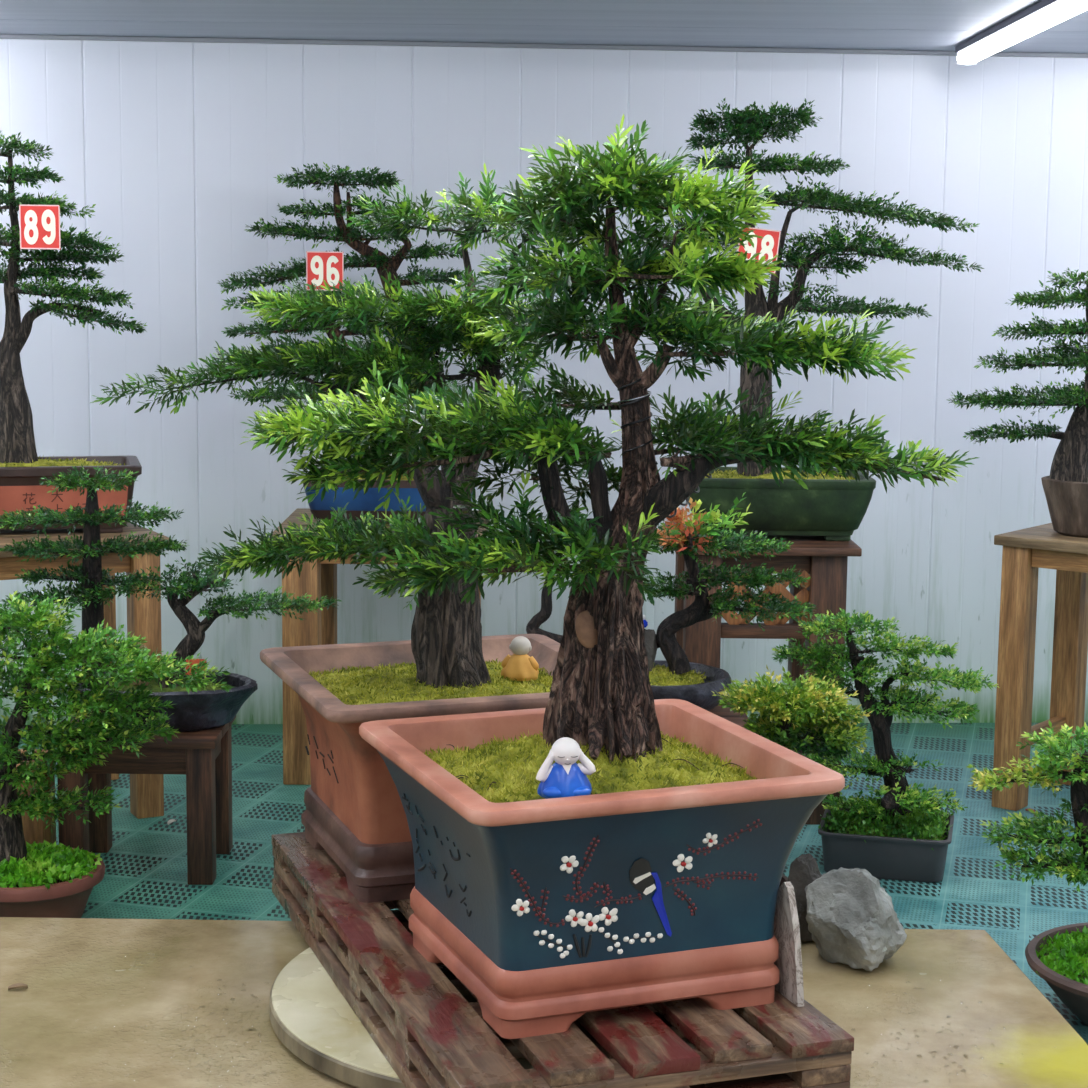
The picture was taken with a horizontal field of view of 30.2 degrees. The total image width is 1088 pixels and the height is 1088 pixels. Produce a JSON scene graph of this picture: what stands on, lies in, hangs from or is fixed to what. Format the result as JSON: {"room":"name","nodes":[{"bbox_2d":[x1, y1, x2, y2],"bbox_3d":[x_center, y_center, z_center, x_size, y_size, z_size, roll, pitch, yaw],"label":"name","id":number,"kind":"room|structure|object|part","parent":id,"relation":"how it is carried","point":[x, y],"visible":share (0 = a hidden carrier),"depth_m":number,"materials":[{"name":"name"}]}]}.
{"room":"plant shop","nodes":[
{"label":"plant shop","id":0,"kind":"room"},
{"bbox_2d":[0,39,1087,724],"bbox_3d":[0.217,-0.543,7.186,9.636,2.405,0.060,0,8,-3],"label":"wall","id":1,"kind":"structure","parent":0,"point":[177,147],"depth_m":7.08,"materials":[{"name":"white metal"}]},
{"bbox_2d":[0,34,1087,57],"bbox_3d":[0.020,-1.721,6.968,9.600,0.014,0.020,0,8,-3],"label":"trim","id":2,"kind":"structure","parent":1,"relation":"attached to","point":[2,36],"depth_m":6.95,"materials":[{"name":"silver metal"}]},
{"bbox_2d":[0,723,1087,1043],"bbox_3d":[-0.015,1.291,2.703,10.000,0.001,11.000,1,8,0],"label":"floor","id":3,"kind":"structure","parent":0,"point":[145,876],"depth_m":5.68,"materials":[{"name":"teal plastic"}]},
{"bbox_2d":[16,749,55,844],"bbox_3d":[-1.693,0.730,5.384,0.730,0.335,0.200,1,8,0],"label":"bench","id":4,"kind":"object","parent":3,"relation":"on","point":[34,830],"visible":0.06,"depth_m":5.32,"materials":[{"name":"brown wood"}]},
{"bbox_3d":[-1.359,0.756,5.316,0.060,0.311,0.060,1,8,0],"label":"leg","id":5,"kind":"part","parent":4,"relation":"part of","materials":[{"name":"brown wood"}]},
{"bbox_3d":[-1.358,0.737,5.455,0.060,0.311,0.060,1,8,0],"label":"leg","id":6,"kind":"part","parent":4,"relation":"part of","materials":[{"name":"brown wood"}]},
{"bbox_2d":[0,522,168,818],"bbox_3d":[-1.617,0.384,6.038,0.850,0.843,0.607,-4,9,-28],"label":"display stand","id":7,"kind":"object","parent":3,"relation":"on","point":[143,616],"visible":0.35,"depth_m":5.94,"materials":[{"name":"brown wood"}]},
{"bbox_2d":[0,131,147,532],"bbox_3d":[-1.547,-0.631,5.976,0.738,1.184,0.460,0,8,-5],"label":"bonsai tree","id":8,"kind":"object","parent":7,"relation":"on","point":[22,470],"visible":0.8,"depth_m":5.94,"materials":[{"name":"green plant"}]},
{"bbox_2d":[19,204,60,248],"bbox_3d":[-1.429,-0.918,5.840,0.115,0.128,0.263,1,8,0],"label":"number card","id":9,"kind":"object","parent":8,"relation":"hanging from","point":[39,224],"visible":0.98,"depth_m":5.71,"materials":[{"name":"red paper"}]},
{"bbox_3d":[-1.524,-0.122,5.892,0.605,0.098,0.015,-1,8,-14],"label":"panel","id":10,"kind":"part","parent":8,"relation":"part of","materials":[{"name":"ceramic"}]},
{"bbox_3d":[-1.558,-0.138,6.031,0.667,0.158,0.323,-1,8,-14],"label":"pot","id":11,"kind":"part","parent":8,"relation":"part of","materials":[{"name":"brown ceramic"}]},
{"bbox_3d":[-1.411,0.349,6.416,0.082,0.813,0.082,-4,9,-28],"label":"leg","id":12,"kind":"part","parent":7,"relation":"part of","materials":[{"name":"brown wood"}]},
{"bbox_3d":[-1.188,0.410,5.998,0.082,0.813,0.082,-4,9,-28],"label":"leg","id":13,"kind":"part","parent":7,"relation":"part of","materials":[{"name":"brown wood"}]},
{"bbox_2d":[0,590,231,917],"bbox_3d":[-1.155,0.540,4.992,0.813,0.832,0.418,2,8,7],"label":"bonsai tree","id":14,"kind":"object","parent":3,"relation":"on","point":[45,879],"visible":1,"depth_m":4.94,"materials":[{"name":"green plant"}]},
{"bbox_3d":[-1.300,0.878,5.071,0.386,0.137,0.386,1,8,0],"label":"pot","id":15,"kind":"part","parent":14,"relation":"part of","materials":[{"name":"red ceramic"}]},
{"bbox_2d":[57,714,235,884],"bbox_3d":[-1.085,0.686,5.518,0.433,0.400,0.371,1,8,0],"label":"table","id":16,"kind":"object","parent":3,"relation":"on","point":[204,756],"visible":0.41,"depth_m":5.35,"materials":[{"name":"brown wood"}]},
{"bbox_3d":[-1.256,0.716,5.380,0.068,0.374,0.068,1,8,0],"label":"leg","id":17,"kind":"part","parent":16,"relation":"part of","materials":[{"name":"brown wood"}]},
{"bbox_3d":[-1.256,0.677,5.660,0.068,0.374,0.068,1,8,0],"label":"leg","id":18,"kind":"part","parent":16,"relation":"part of","materials":[{"name":"brown wood"}]},
{"bbox_2d":[0,464,340,731],"bbox_3d":[-1.017,0.139,5.433,0.944,0.709,0.346,1,8,2],"label":"bonsai tree","id":19,"kind":"object","parent":16,"relation":"on","point":[207,709],"visible":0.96,"depth_m":5.39,"materials":[{"name":"green plant"}]},
{"bbox_2d":[132,642,151,685],"bbox_3d":[-1.084,0.321,5.404,0.064,0.116,0.057,1,8,0],"label":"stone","id":20,"kind":"object","parent":19,"relation":"on","point":[142,645],"visible":0.17,"depth_m":5.40,"materials":[{"name":"brown stone"}]},
{"bbox_2d":[72,670,257,731],"bbox_3d":[-1.040,0.431,5.461,0.526,0.122,0.310,1,8,0],"label":"tray","id":21,"kind":"object","parent":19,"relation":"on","point":[207,709],"depth_m":5.38,"materials":[{"name":"black ceramic"}]},
{"bbox_2d":[185,658,206,675],"bbox_3d":[-0.932,0.329,5.398,0.057,0.048,0.002,1,8,0],"label":"plant tag","id":22,"kind":"object","parent":19,"relation":"in","point":[193,661],"visible":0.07,"depth_m":5.39,"materials":[{"name":"orange"}]},
{"bbox_3d":[-0.915,0.720,5.380,0.068,0.374,0.068,1,8,0],"label":"leg","id":23,"kind":"part","parent":16,"relation":"part of","materials":[{"name":"brown wood"}]},
{"bbox_3d":[-0.915,0.681,5.660,0.068,0.374,0.068,1,8,0],"label":"leg","id":24,"kind":"part","parent":16,"relation":"part of","materials":[{"name":"brown wood"}]},
{"bbox_2d":[167,819,175,824],"bbox_3d":[-1.099,0.821,5.953,0.019,0.011,0.040,4,8,21],"label":"fallen leaf","id":25,"kind":"object","parent":3,"relation":"on","point":[170,820],"visible":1,"depth_m":5.95,"materials":[{"name":"white plant"}]},
{"bbox_2d":[273,508,487,784],"bbox_3d":[-0.522,0.327,6.657,0.667,0.810,0.662,1,8,0],"label":"display stand","id":26,"kind":"object","parent":3,"relation":"on","point":[319,627],"visible":0.14,"depth_m":6.38,"materials":[{"name":"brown wood"}]},
{"bbox_3d":[-0.770,0.373,6.414,0.112,0.780,0.112,1,8,0],"label":"leg","id":27,"kind":"part","parent":26,"relation":"part of","materials":[{"name":"brown wood"}]},
{"bbox_3d":[-0.769,0.305,6.903,0.112,0.780,0.112,1,8,0],"label":"leg","id":28,"kind":"part","parent":26,"relation":"part of","materials":[{"name":"brown wood"}]},
{"bbox_2d":[218,162,477,523],"bbox_3d":[-0.623,-0.655,6.563,0.894,1.158,0.424,1,8,0],"label":"bonsai tree","id":29,"kind":"object","parent":26,"relation":"on","point":[350,235],"visible":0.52,"depth_m":6.47,"materials":[{"name":"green plant"}]},
{"bbox_2d":[306,251,343,290],"bbox_3d":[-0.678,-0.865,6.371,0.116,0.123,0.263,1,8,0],"label":"number card","id":30,"kind":"object","parent":29,"relation":"hanging from","point":[328,266],"visible":0.97,"depth_m":6.24,"materials":[{"name":"red paper"}]},
{"bbox_3d":[-0.498,-0.151,6.623,0.550,0.111,0.360,1,8,0],"label":"pot","id":31,"kind":"part","parent":29,"relation":"part of","materials":[{"name":"blue ceramic"}]},
{"bbox_2d":[0,917,1087,1087],"bbox_3d":[-0.738,1.096,3.629,3.750,0.115,2.285,1,8,0],"label":"concrete platform","id":32,"kind":"object","parent":3,"relation":"on","point":[64,963],"visible":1,"depth_m":4.18,"materials":[{"name":"beige concrete"}]},
{"bbox_2d":[8,983,27,989],"bbox_3d":[-1.114,0.938,4.268,0.040,0.011,0.019,-2,8,-17],"label":"fallen leaf","id":33,"kind":"object","parent":32,"relation":"on","point":[17,985],"visible":1,"depth_m":4.27,"materials":[{"name":"brown plant"}]},
{"bbox_2d":[269,932,696,1087],"bbox_3d":[-0.017,0.942,4.182,1.096,0.054,1.096,1,8,0],"label":"turntable","id":34,"kind":"object","parent":32,"relation":"on","point":[309,1014],"visible":0.26,"depth_m":3.94},
{"bbox_2d":[271,832,853,1087],"bbox_3d":[-0.050,0.846,4.156,0.722,0.140,1.550,-2,8,-19],"label":"wooden pallet","id":35,"kind":"object","parent":34,"relation":"on","point":[413,1008],"visible":0.44,"depth_m":3.60,"materials":[{"name":"brown wood"}]},
{"bbox_3d":[-0.339,0.909,4.064,0.110,0.034,1.550,-2,8,-19],"label":"rail","id":36,"kind":"part","parent":35,"relation":"part of","materials":[{"name":"brown wood"}]},
{"bbox_2d":[90,162,619,902],"bbox_3d":[-0.403,-0.051,4.413,1.107,1.557,0.711,-2,8,-20],"label":"bonsai tree","id":37,"kind":"object","parent":35,"relation":"on","point":[354,812],"visible":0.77,"depth_m":4.36,"materials":[{"name":"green plant"}]},
{"bbox_3d":[-0.222,0.450,4.550,0.669,0.289,0.669,-2,8,-20],"label":"pot","id":38,"kind":"part","parent":37,"relation":"part of","materials":[{"name":"ceramic"}]},
{"bbox_3d":[-0.224,0.637,4.576,0.553,0.094,0.553,-2,8,-20],"label":"moulding","id":39,"kind":"part","parent":37,"relation":"part of","materials":[{"name":"ceramic"}]},
{"bbox_2d":[501,636,538,680],"bbox_3d":[-0.054,0.257,4.569,0.088,0.097,0.068,3,8,15],"label":"figurine","id":40,"kind":"object","parent":37,"relation":"on","point":[519,666],"visible":1,"depth_m":4.55,"materials":[{"name":"yellow ceramic"}]},
{"bbox_3d":[-0.341,0.852,4.055,0.096,0.030,1.545,-2,8,-19],"label":"rail","id":41,"kind":"part","parent":35,"relation":"part of","materials":[{"name":"brown wood"}]},
{"bbox_2d":[239,114,978,1038],"bbox_3d":[0.087,0.020,3.741,1.301,1.611,0.714,-2,8,-21],"label":"bonsai tree","id":42,"kind":"object","parent":35,"relation":"on","point":[661,882],"visible":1,"depth_m":3.62,"materials":[{"name":"green plant"}]},
{"bbox_2d":[536,737,595,798],"bbox_3d":[0.038,0.394,3.554,0.106,0.107,0.075,0,8,-8],"label":"figurine","id":43,"kind":"object","parent":42,"relation":"attached to","point":[565,777],"visible":1,"depth_m":3.53,"materials":[{"name":"blue ceramic"}]},
{"bbox_3d":[0.004,0.390,3.544,0.037,0.058,0.022,-2,8,-19],"label":"arm","id":44,"kind":"part","parent":43,"relation":"part of"},
{"bbox_3d":[0.074,0.384,3.551,0.035,0.047,0.022,2,8,9],"label":"arm","id":45,"kind":"part","parent":43,"relation":"part of"},
{"bbox_3d":[0.084,0.742,3.843,0.557,0.094,0.557,-2,8,-21],"label":"moulding","id":46,"kind":"part","parent":42,"relation":"part of","materials":[{"name":"ceramic"}]},
{"bbox_3d":[0.086,0.555,3.817,0.681,0.289,0.681,-2,8,-21],"label":"pot","id":47,"kind":"part","parent":42,"relation":"part of","materials":[{"name":"teal ceramic"}]},
{"bbox_3d":[-0.050,0.841,4.155,0.100,0.030,1.545,-2,8,-19],"label":"rail","id":48,"kind":"part","parent":35,"relation":"part of","materials":[{"name":"brown wood"}]},
{"bbox_2d":[774,882,803,1006],"bbox_3d":[0.435,0.723,3.753,0.024,0.222,0.190,-2,8,-19],"label":"stone slab","id":49,"kind":"object","parent":35,"relation":"on","point":[786,921],"visible":0.66,"depth_m":3.69,"materials":[{"name":"stone"}]},
{"bbox_3d":[0.243,0.831,4.256,0.096,0.030,1.545,-2,8,-19],"label":"rail","id":50,"kind":"part","parent":35,"relation":"part of","materials":[{"name":"brown wood"}]},
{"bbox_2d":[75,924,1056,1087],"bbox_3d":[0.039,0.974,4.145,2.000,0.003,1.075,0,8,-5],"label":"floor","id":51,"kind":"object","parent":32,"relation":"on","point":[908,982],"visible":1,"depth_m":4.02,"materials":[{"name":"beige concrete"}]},
{"bbox_2d":[787,853,821,940],"bbox_3d":[0.599,0.809,4.625,0.107,0.209,0.094,2,8,13],"label":"rock","id":52,"kind":"object","parent":32,"relation":"on","point":[804,870],"visible":0.34,"depth_m":4.59,"materials":[{"name":"grey stone"}]},
{"bbox_2d":[805,867,906,970],"bbox_3d":[0.696,0.825,4.494,0.229,0.216,0.192,7,10,39],"label":"rock","id":53,"kind":"object","parent":32,"relation":"on","point":[852,921],"visible":1,"depth_m":4.43,"materials":[{"name":"grey stone"}]},
{"bbox_2d":[709,695,748,726],"bbox_3d":[0.322,0.682,5.298,0.404,0.500,0.391,1,8,0],"label":"table","id":54,"kind":"object","parent":3,"relation":"on","point":[737,718],"visible":0.09,"depth_m":5.22,"materials":[{"name":"brown wood"}]},
{"bbox_2d":[504,492,818,710],"bbox_3d":[0.256,0.142,5.229,0.913,0.587,0.393,2,8,8],"label":"bonsai tree","id":55,"kind":"object","parent":54,"relation":"on","point":[675,677],"visible":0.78,"depth_m":5.18,"materials":[{"name":"green plant"}]},
{"bbox_2d":[644,629,656,671],"bbox_3d":[0.261,0.275,5.249,0.074,0.111,0.066,1,8,0],"label":"stone","id":56,"kind":"object","parent":55,"relation":"on","point":[650,635],"visible":0.5,"depth_m":5.22,"materials":[{"name":"grey stone"}]},
{"bbox_2d":[643,615,647,627],"bbox_3d":[0.257,0.200,5.237,0.026,0.033,0.026,1,8,0],"label":"figurine","id":57,"kind":"object","parent":56,"relation":"on","point":[645,622],"visible":0.52,"depth_m":5.23,"materials":[{"name":"blue ceramic"}]},
{"bbox_2d":[651,660,731,710],"bbox_3d":[0.290,0.385,5.252,0.396,0.100,0.358,1,8,0],"label":"bowl","id":58,"kind":"object","parent":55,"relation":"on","point":[692,683],"depth_m":5.17,"materials":[{"name":"grey ceramic"}]},
{"bbox_2d":[665,522,861,824],"bbox_3d":[0.652,0.387,6.216,0.542,0.840,0.577,1,8,0],"label":"display stand","id":59,"kind":"object","parent":3,"relation":"on","point":[822,560],"visible":0.32,"depth_m":5.94,"materials":[{"name":"brown wood"}]},
{"bbox_3d":[0.468,0.369,6.418,0.105,0.816,0.105,1,8,0],"label":"leg","id":60,"kind":"part","parent":59,"relation":"part of","materials":[{"name":"brown wood"}]},
{"bbox_3d":[0.468,0.424,6.017,0.105,0.816,0.105,1,8,0],"label":"leg","id":61,"kind":"part","parent":59,"relation":"part of","materials":[{"name":"brown wood"}]},
{"bbox_3d":[0.653,0.258,5.981,0.260,0.040,0.045,1,8,0],"label":"rail","id":62,"kind":"part","parent":59,"relation":"part of","materials":[{"name":"brown wood"}]},
{"bbox_3d":[0.835,0.373,6.418,0.105,0.816,0.105,1,8,0],"label":"leg","id":63,"kind":"part","parent":59,"relation":"part of","materials":[{"name":"brown wood"}]},
{"bbox_2d":[636,97,983,540],"bbox_3d":[0.776,-0.678,6.071,1.054,1.309,0.474,-1,8,-8],"label":"bonsai tree","id":64,"kind":"object","parent":59,"relation":"on","point":[831,508],"visible":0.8,"depth_m":5.97,"materials":[{"name":"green plant"}]},
{"bbox_2d":[738,227,780,273],"bbox_3d":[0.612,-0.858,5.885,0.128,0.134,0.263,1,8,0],"label":"number card","id":65,"kind":"object","parent":64,"relation":"hanging from","point":[768,246],"visible":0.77,"depth_m":5.75,"materials":[{"name":"red paper"}]},
{"bbox_3d":[0.701,-0.117,6.131,0.552,0.145,0.372,1,8,0],"label":"pot","id":66,"kind":"part","parent":64,"relation":"part of","materials":[{"name":"green ceramic"}]},
{"bbox_3d":[0.835,0.428,6.017,0.105,0.816,0.105,1,8,0],"label":"leg","id":67,"kind":"part","parent":59,"relation":"part of","materials":[{"name":"brown wood"}]},
{"bbox_2d":[710,664,872,886],"bbox_3d":[0.584,0.646,4.872,0.396,0.693,0.369,-1,8,-15],"label":"bonsai tree","id":68,"kind":"object","parent":3,"relation":"on","point":[782,716],"visible":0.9,"depth_m":4.78,"materials":[{"name":"green plant"}]},
{"bbox_3d":[0.490,0.902,4.890,0.210,0.180,0.210,1,8,0],"label":"pot","id":69,"kind":"part","parent":68,"relation":"part of","materials":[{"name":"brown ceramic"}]},
{"bbox_2d":[772,608,998,882],"bbox_3d":[0.936,0.537,5.570,0.628,0.726,0.356,2,8,11],"label":"bonsai tree","id":70,"kind":"object","parent":3,"relation":"on","point":[902,834],"visible":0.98,"depth_m":5.51,"materials":[{"name":"green plant"}]},
{"bbox_3d":[0.954,0.836,5.613,0.360,0.123,0.306,2,8,13],"label":"planter","id":71,"kind":"part","parent":70,"relation":"part of","materials":[{"name":"black plastic"}]},
{"bbox_2d":[967,721,1087,1025],"bbox_3d":[1.260,0.735,4.421,0.679,0.658,0.526,1,8,0],"label":"bonsai tree","id":72,"kind":"object","parent":3,"relation":"on","point":[1058,955],"visible":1,"depth_m":4.40,"materials":[{"name":"green plant"}]},
{"bbox_2d":[1025,922,1087,1025],"bbox_3d":[1.334,0.989,4.456,0.532,0.146,0.532,1,8,0],"label":"bowl","id":73,"kind":"object","parent":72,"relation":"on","point":[1058,955],"depth_m":4.43,"materials":[{"name":"brown ceramic"}]},
{"bbox_2d":[992,523,1087,810],"bbox_3d":[1.786,0.398,6.191,0.660,0.850,0.527,7,10,38],"label":"display stand","id":74,"kind":"object","parent":3,"relation":"on","point":[1025,551],"visible":0.72,"depth_m":6.18,"materials":[{"name":"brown wood"}]},
{"bbox_3d":[1.450,0.408,6.198,0.085,0.820,0.085,7,10,38],"label":"leg","id":75,"kind":"part","parent":74,"relation":"part of","materials":[{"name":"brown wood"}]},
{"bbox_2d":[947,268,1087,537],"bbox_3d":[1.558,-0.438,6.101,0.624,0.826,0.439,-1,8,-14],"label":"bonsai tree","id":76,"kind":"object","parent":74,"relation":"on","point":[1066,487],"visible":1,"depth_m":6.09,"materials":[{"name":"green plant"}]},
{"bbox_3d":[1.685,-0.115,6.160,0.328,0.172,0.279,1,8,0],"label":"pot","id":77,"kind":"part","parent":76,"relation":"part of","materials":[{"name":"brown ceramic"}]},
{"bbox_3d":[1.700,0.367,6.514,0.085,0.820,0.085,7,10,38],"label":"leg","id":78,"kind":"part","parent":74,"relation":"part of","materials":[{"name":"brown wood"}]},
{"bbox_2d":[0,0,1087,53],"bbox_3d":[0.013,-1.162,2.868,9.800,0.004,9.008,1,8,0],"label":"ceiling","id":79,"kind":"structure","parent":0,"point":[915,25],"depth_m":6.32,"materials":[{"name":"white paint"}]},
{"bbox_2d":[955,0,1087,64],"bbox_3d":[1.440,-1.528,5.869,0.076,0.063,2.050,1,8,0],"label":"tube light","id":80,"kind":"object","parent":79,"relation":"attached to","point":[1044,14],"visible":1,"depth_m":6.01,"materials":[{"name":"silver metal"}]},
{"bbox_3d":[1.407,-1.546,5.866,0.008,0.022,2.050,1,8,0],"label":"rail","id":81,"kind":"part","parent":80,"relation":"part of","materials":[{"name":"grey metal"}]}
]}

